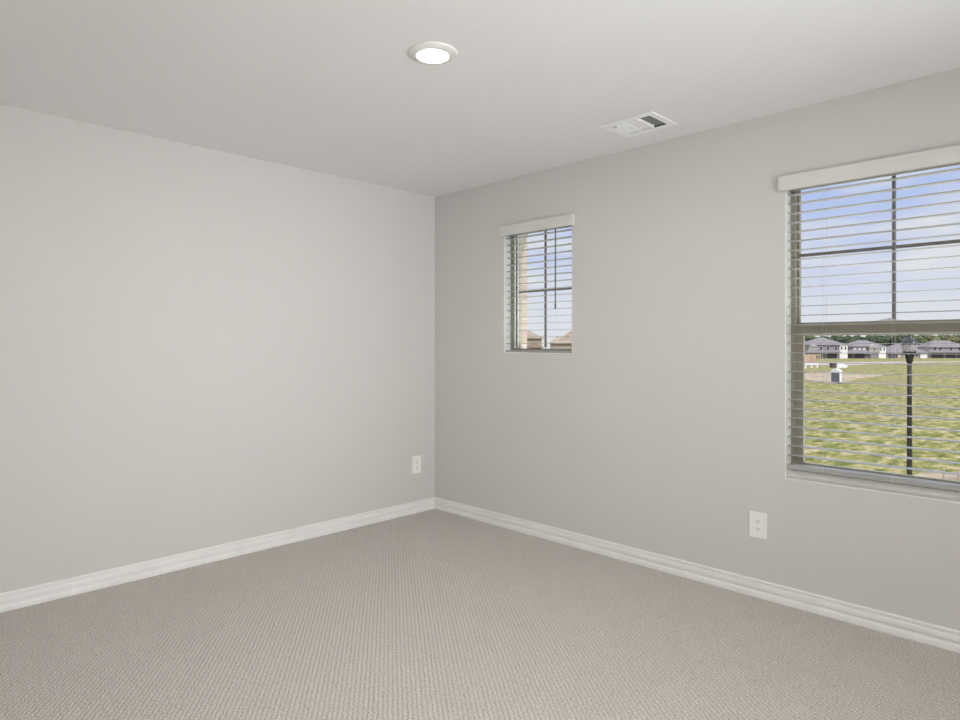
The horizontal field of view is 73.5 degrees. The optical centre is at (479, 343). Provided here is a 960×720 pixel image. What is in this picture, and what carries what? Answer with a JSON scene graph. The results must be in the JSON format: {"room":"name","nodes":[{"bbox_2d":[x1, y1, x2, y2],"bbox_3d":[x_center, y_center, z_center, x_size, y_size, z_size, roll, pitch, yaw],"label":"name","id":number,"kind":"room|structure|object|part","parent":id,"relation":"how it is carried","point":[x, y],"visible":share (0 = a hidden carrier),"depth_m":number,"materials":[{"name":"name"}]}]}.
{"room":"empty bedroom","nodes":[
{"label":"empty bedroom","id":0,"kind":"room"},
{"bbox_2d":[0,104,434,592],"bbox_3d":[-2.005,0.067,3.509,0.170,2.440,4.840,0,0,45],"label":"wall","id":1,"kind":"structure","parent":0,"point":[200,347],"depth_m":3.71,"materials":[{"name":"beige paint"}]},
{"bbox_2d":[0,497,434,612],"bbox_3d":[-1.938,1.242,3.442,0.019,0.089,4.500,0,0,45],"label":"baseboard","id":2,"kind":"structure","parent":1,"relation":"attached to","point":[37,594],"depth_m":3.71,"materials":[{"name":"white paint"}]},
{"bbox_2d":[412,455,420,473],"bbox_3d":[-0.483,0.921,4.905,0.089,0.133,0.009,0,0,-45],"label":"wall outlet","id":3,"kind":"object","parent":1,"relation":"attached to","point":[416,460],"visible":1,"depth_m":4.90,"materials":[{"name":"white plastic"}]},
{"bbox_2d":[0,509,959,719],"bbox_3d":[-0.071,1.387,1.575,5.640,0.200,4.840,0,0,45],"label":"floor","id":4,"kind":"structure","parent":0,"point":[434,614],"depth_m":2.73,"materials":[{"name":"beige carpet"}]},
{"bbox_2d":[0,0,959,196],"bbox_3d":[-0.071,-1.278,1.575,5.640,0.250,4.840,0,0,45],"label":"ceiling","id":5,"kind":"structure","parent":0,"point":[332,87],"depth_m":2.67,"materials":[{"name":"paint"}]},
{"bbox_2d":[408,41,457,64],"bbox_3d":[-0.187,-1.145,2.546,0.196,0.015,0.196,0,0,45],"label":"recessed light","id":6,"kind":"object","parent":5,"relation":"in","point":[429,52],"visible":1,"depth_m":2.52,"materials":[{"name":"white plastic"}]},
{"bbox_2d":[600,111,676,137],"bbox_3d":[0.831,-1.229,3.377,0.310,0.178,0.256,0,0,45],"label":"ceiling vent","id":7,"kind":"object","parent":5,"relation":"in","point":[652,119],"visible":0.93,"depth_m":3.39,"materials":[{"name":"white metal"}]},
{"bbox_2d":[522,240,526,348],"bbox_3d":[-0.976,1.694,6.398,3.200,6.613,0.700,0,0,45],"label":"wall","id":8,"kind":"structure","parent":0,"point":[524,260],"depth_m":5.49,"materials":[{"name":"beige paint"}]},
{"bbox_2d":[522,234,527,253],"bbox_3d":[0.339,1.961,5.401,0.060,6.078,0.225,0,0,45],"label":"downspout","id":9,"kind":"object","parent":8,"relation":"attached to","point":[523,239],"visible":0.09,"depth_m":5.38,"materials":[{"name":"beige metal"}]},
{"bbox_2d":[435,68,959,630],"bbox_3d":[1.641,0.067,3.166,5.470,2.440,0.170,0,0,45],"label":"wall","id":10,"kind":"structure","parent":0,"point":[661,430],"depth_m":3.57,"materials":[{"name":"beige paint"}]},
{"bbox_2d":[504,231,571,353],"bbox_3d":[0.430,-0.377,4.361,0.595,0.882,0.153,0,0,45],"label":"window","id":11,"kind":"structure","parent":10,"relation":"in","point":[509,323],"depth_m":4.54,"materials":[{"name":"white paint"}]},
{"bbox_3d":[0.455,-0.377,4.386,0.595,0.882,0.082,0,0,45],"label":"frame","id":12,"kind":"part","parent":11,"relation":"part of","materials":[{"name":"beige plastic"}]},
{"bbox_2d":[499,214,574,352],"bbox_3d":[0.390,-0.383,4.321,0.632,0.886,0.094,0,0,45],"label":"window blind","id":13,"kind":"object","parent":11,"relation":"attached to","point":[563,221],"visible":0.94,"depth_m":4.30,"materials":[{"name":"white plastic"}]},
{"bbox_3d":[0.403,0.051,4.334,0.581,0.015,0.052,0,0,45],"label":"rail","id":14,"kind":"part","parent":13,"relation":"part of","materials":[{"name":"white plastic"}]},
{"bbox_3d":[0.411,0.055,4.342,0.587,0.018,0.101,0,0,45],"label":"sill","id":15,"kind":"part","parent":11,"relation":"part of","materials":[{"name":"white paint"}]},
{"bbox_2d":[435,497,959,653],"bbox_3d":[1.514,1.242,3.160,5.300,0.089,0.019,0,0,45],"label":"baseboard","id":16,"kind":"structure","parent":10,"relation":"attached to","point":[945,638],"depth_m":3.33,"materials":[{"name":"white paint"}]},
{"bbox_2d":[749,511,766,539],"bbox_3d":[1.414,0.921,3.267,0.089,0.133,0.009,0,0,45],"label":"wall outlet","id":17,"kind":"object","parent":10,"relation":"attached to","point":[757,520],"visible":1,"depth_m":3.26,"materials":[{"name":"white plastic"}]},
{"bbox_2d":[785,175,959,503],"bbox_3d":[1.871,-0.075,2.919,0.878,1.485,0.153,0,0,45],"label":"window","id":18,"kind":"structure","parent":10,"relation":"in","point":[792,323],"depth_m":3.15,"materials":[{"name":"white paint"}]},
{"bbox_3d":[1.897,-0.075,2.944,0.878,1.485,0.082,0,0,45],"label":"frame","id":19,"kind":"part","parent":18,"relation":"part of","materials":[{"name":"beige plastic"}]},
{"bbox_2d":[778,145,959,491],"bbox_3d":[1.831,-0.102,2.879,0.924,1.447,0.094,0,0,45],"label":"window blind","id":20,"kind":"object","parent":18,"relation":"attached to","point":[949,156],"visible":1,"depth_m":2.93,"materials":[{"name":"white plastic"}]},
{"bbox_3d":[1.653,-0.082,3.084,0.001,1.363,0.056,0,0,45],"label":"ladder cord","id":21,"kind":"part","parent":20,"relation":"part of","materials":[{"name":"white fabric"}]},
{"bbox_3d":[1.845,0.607,2.893,0.864,0.024,0.052,0,0,45],"label":"rail","id":22,"kind":"part","parent":20,"relation":"part of","materials":[{"name":"white plastic"}]},
{"bbox_3d":[1.853,0.649,2.901,0.870,0.036,0.101,0,0,45],"label":"sill","id":23,"kind":"part","parent":18,"relation":"part of","materials":[{"name":"white paint"}]},
{"bbox_3d":[1.882,0.270,2.929,0.830,0.745,0.024,0,0,45],"label":"sash","id":24,"kind":"part","parent":18,"relation":"part of","materials":[{"name":"clear glass"}]},
{"bbox_3d":[1.901,-0.426,2.949,0.830,0.743,0.028,0,0,45],"label":"sash","id":25,"kind":"part","parent":18,"relation":"part of","materials":[{"name":"clear glass"}]},
{"label":"outside","id":26,"kind":"structure","parent":0,"visible":0},
{"bbox_2d":[819,361,959,364],"bbox_3d":[101.010,4.985,171.722,55.925,0.030,94.329,0,0,45],"label":"dirt road","id":27,"kind":"structure","parent":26,"point":[843,363],"depth_m":172.62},
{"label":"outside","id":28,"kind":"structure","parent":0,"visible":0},
{"bbox_2d":[805,358,959,474],"bbox_3d":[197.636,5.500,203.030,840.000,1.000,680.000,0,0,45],"label":"ground","id":29,"kind":"structure","parent":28,"point":[945,368],"depth_m":45.57,"materials":[{"name":"green plant"}]},
{"bbox_2d":[527,331,543,348],"bbox_3d":[7.276,0.740,124.777,8.800,8.520,10.000,0,0,-6],"label":"house","id":30,"kind":"structure","parent":29,"relation":"on","point":[532,337],"depth_m":120.98,"materials":[{"name":"beige brick"}]},
{"bbox_2d":[549,330,571,348],"bbox_3d":[18.745,1.165,126.157,10.400,7.670,9.400,0,0,6],"label":"house","id":31,"kind":"structure","parent":29,"relation":"on","point":[556,339],"depth_m":122.34,"materials":[{"name":"beige brick"}]},
{"bbox_2d":[806,336,816,340],"bbox_3d":[150.636,0.335,291.818,6.639,9.331,5.943,0,0,-28],"label":"tree","id":32,"kind":"object","parent":29,"relation":"on","point":[808,338],"visible":0.18,"depth_m":289.65,"materials":[{"name":"green plant"}]},
{"bbox_2d":[805,363,818,367],"bbox_3d":[67.920,4.510,133.060,4.600,0.980,0.121,0,0,0],"label":"barrier","id":33,"kind":"object","parent":29,"relation":"on","point":[811,364],"visible":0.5,"depth_m":133.00,"materials":[{"name":"white plastic"}]},
{"bbox_2d":[805,354,820,361],"bbox_3d":[87.591,3.910,173.900,7.600,2.220,3.800,0,0,0],"label":"house","id":34,"kind":"structure","parent":29,"relation":"on","point":[808,357],"depth_m":171.99,"materials":[{"name":"brown brick"}]},
{"bbox_2d":[805,338,847,357],"bbox_3d":[119.841,1.365,226.000,15.200,7.270,10.800,0,0,0],"label":"house","id":35,"kind":"structure","parent":29,"relation":"on","point":[829,350],"depth_m":222.30,"materials":[{"name":"grey brick"}]},
{"bbox_3d":[121.791,4.100,222.250,3.300,1.800,0.100,0,0,0],"label":"garage door","id":36,"kind":"part","parent":35,"relation":"part of","materials":[{"name":"grey"}]},
{"bbox_2d":[829,363,836,367],"bbox_3d":[74.721,4.525,136.000,1.000,0.950,1.100,0,0,0],"label":"bin","id":37,"kind":"object","parent":29,"relation":"on","point":[832,365],"visible":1,"depth_m":135.49,"materials":[{"name":"brown"}]},
{"bbox_2d":[830,336,840,340],"bbox_3d":[178.147,0.132,322.698,7.049,9.736,8.749,0,0,13],"label":"tree","id":38,"kind":"object","parent":29,"relation":"on","point":[834,338],"visible":0.25,"depth_m":319.44,"materials":[{"name":"green plant"}]},
{"bbox_2d":[836,364,847,367],"bbox_3d":[76.364,4.600,136.000,2.300,0.800,1.000,0,0,0],"label":"stack","id":39,"kind":"object","parent":29,"relation":"on","point":[837,365],"visible":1,"depth_m":135.49,"materials":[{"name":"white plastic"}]},
{"bbox_2d":[805,373,882,383],"bbox_3d":[51.118,4.985,99.045,16.656,0.030,37.243,0,0,45],"label":"dirt patch","id":40,"kind":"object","parent":29,"relation":"on","point":[846,377],"visible":0.54,"depth_m":98.26,"materials":[{"name":"beige soil"}]},
{"bbox_2d":[830,369,841,383],"bbox_3d":[45.473,4.080,82.000,1.160,1.840,1.120,0,0,41],"label":"portable toilet","id":41,"kind":"object","parent":40,"relation":"on","point":[835,377],"visible":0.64,"depth_m":81.60,"materials":[{"name":"white plastic"}]},
{"bbox_3d":[45.130,4.240,81.609,0.920,1.320,0.040,0,0,41],"label":"door","id":42,"kind":"part","parent":41,"relation":"part of","materials":[{"name":"grey plastic"}]},
{"bbox_2d":[835,335,854,342],"bbox_3d":[165.708,0.475,291.800,6.880,9.050,8.540,0,0,-40],"label":"tree","id":43,"kind":"object","parent":29,"relation":"on","point":[847,339],"visible":0.55,"depth_m":289.36,"materials":[{"name":"green plant"}]},
{"bbox_2d":[847,340,886,357],"bbox_3d":[134.676,1.840,227.900,14.600,6.320,11.000,0,0,0],"label":"house","id":44,"kind":"structure","parent":29,"relation":"on","point":[852,348],"depth_m":224.31,"materials":[{"name":"grey brick"}]},
{"bbox_2d":[865,335,875,342],"bbox_3d":[196.117,0.028,322.777,7.250,9.945,7.643,0,0,-31],"label":"tree","id":45,"kind":"object","parent":29,"relation":"on","point":[871,338],"visible":0.17,"depth_m":321.94,"materials":[{"name":"green plant"}]},
{"bbox_2d":[876,335,889,346],"bbox_3d":[182.000,0.514,291.432,7.240,8.972,6.868,0,0,-5],"label":"tree","id":46,"kind":"object","parent":29,"relation":"on","point":[884,339],"visible":0.35,"depth_m":289.65,"materials":[{"name":"green plant"}]},
{"bbox_2d":[888,335,903,344],"bbox_3d":[189.634,0.455,289.776,8.577,9.090,6.910,0,0,-12],"label":"tree","id":47,"kind":"object","parent":29,"relation":"on","point":[896,339],"visible":0.55,"depth_m":288.59,"materials":[{"name":"green plant"}]},
{"bbox_2d":[886,344,928,357],"bbox_3d":[150.339,2.465,230.500,15.000,5.070,9.800,0,0,0],"label":"house","id":48,"kind":"structure","parent":29,"relation":"on","point":[896,348],"depth_m":226.40,"materials":[{"name":"beige brick"}]},
{"bbox_3d":[145.439,4.200,226.350,3.000,1.600,0.100,0,0,0],"label":"garage door","id":49,"kind":"part","parent":48,"relation":"part of","materials":[{"name":"grey"}]},
{"bbox_2d":[901,335,917,474],"bbox_3d":[8.022,2.399,12.000,0.320,5.202,0.320,0,0,45],"label":"street lamp","id":50,"kind":"object","parent":29,"relation":"on","point":[906,348],"visible":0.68,"depth_m":11.96,"materials":[{"name":"black metal"}]},
{"bbox_3d":[8.022,2.668,12.000,0.320,4.664,0.320,0,0,45],"label":"post","id":51,"kind":"part","parent":50,"relation":"part of","materials":[{"name":"black metal"}]},
{"bbox_3d":[8.022,0.077,12.000,0.264,0.153,0.264,0,0,45],"label":"lantern globe","id":52,"kind":"part","parent":50,"relation":"part of","materials":[{"name":"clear glass"}]},
{"bbox_2d":[913,335,922,344],"bbox_3d":[196.270,0.556,289.410,5.661,8.889,6.324,0,0,23],"label":"tree","id":53,"kind":"object","parent":29,"relation":"on","point":[918,338],"visible":0.26,"depth_m":287.04,"materials":[{"name":"green plant"}]},
{"bbox_2d":[920,335,928,342],"bbox_3d":[222.186,-0.372,323.537,6.516,10.743,7.280,0,0,-39],"label":"tree","id":54,"kind":"object","parent":29,"relation":"on","point":[925,339],"visible":0.21,"depth_m":321.47,"materials":[{"name":"green plant"}]},
{"bbox_2d":[927,335,940,341],"bbox_3d":[204.574,0.441,290.279,7.191,9.519,6.258,0,0,-42],"label":"tree","id":55,"kind":"object","parent":29,"relation":"on","point":[930,337],"visible":0.29,"depth_m":288.80,"materials":[{"name":"green plant"}]},
{"bbox_2d":[915,469,959,480],"bbox_3d":[16.732,4.985,22.230,3.714,0.030,13.097,0,0,45],"label":"dirt patch","id":56,"kind":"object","parent":29,"relation":"on","point":[924,474],"visible":0.17,"depth_m":24.29,"materials":[{"name":"beige soil"}]},
{"bbox_2d":[917,341,959,357],"bbox_3d":[167.161,1.865,232.950,14.900,6.270,10.900,0,0,0],"label":"house","id":57,"kind":"structure","parent":29,"relation":"on","point":[935,350],"depth_m":229.47,"materials":[{"name":"brick"}]},
{"bbox_2d":[937,335,944,340],"bbox_3d":[229.534,0.000,321.433,6.065,9.999,6.776,0,0,-41],"label":"tree","id":58,"kind":"object","parent":29,"relation":"on","point":[940,336],"visible":0.11,"depth_m":319.75,"materials":[{"name":"green plant"}]},
{"bbox_2d":[944,335,959,342],"bbox_3d":[214.092,0.361,292.394,7.317,9.685,6.367,0,0,-8],"label":"tree","id":59,"kind":"object","parent":29,"relation":"on","point":[951,338],"visible":0.25,"depth_m":290.35,"materials":[{"name":"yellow plant"}]}
]}

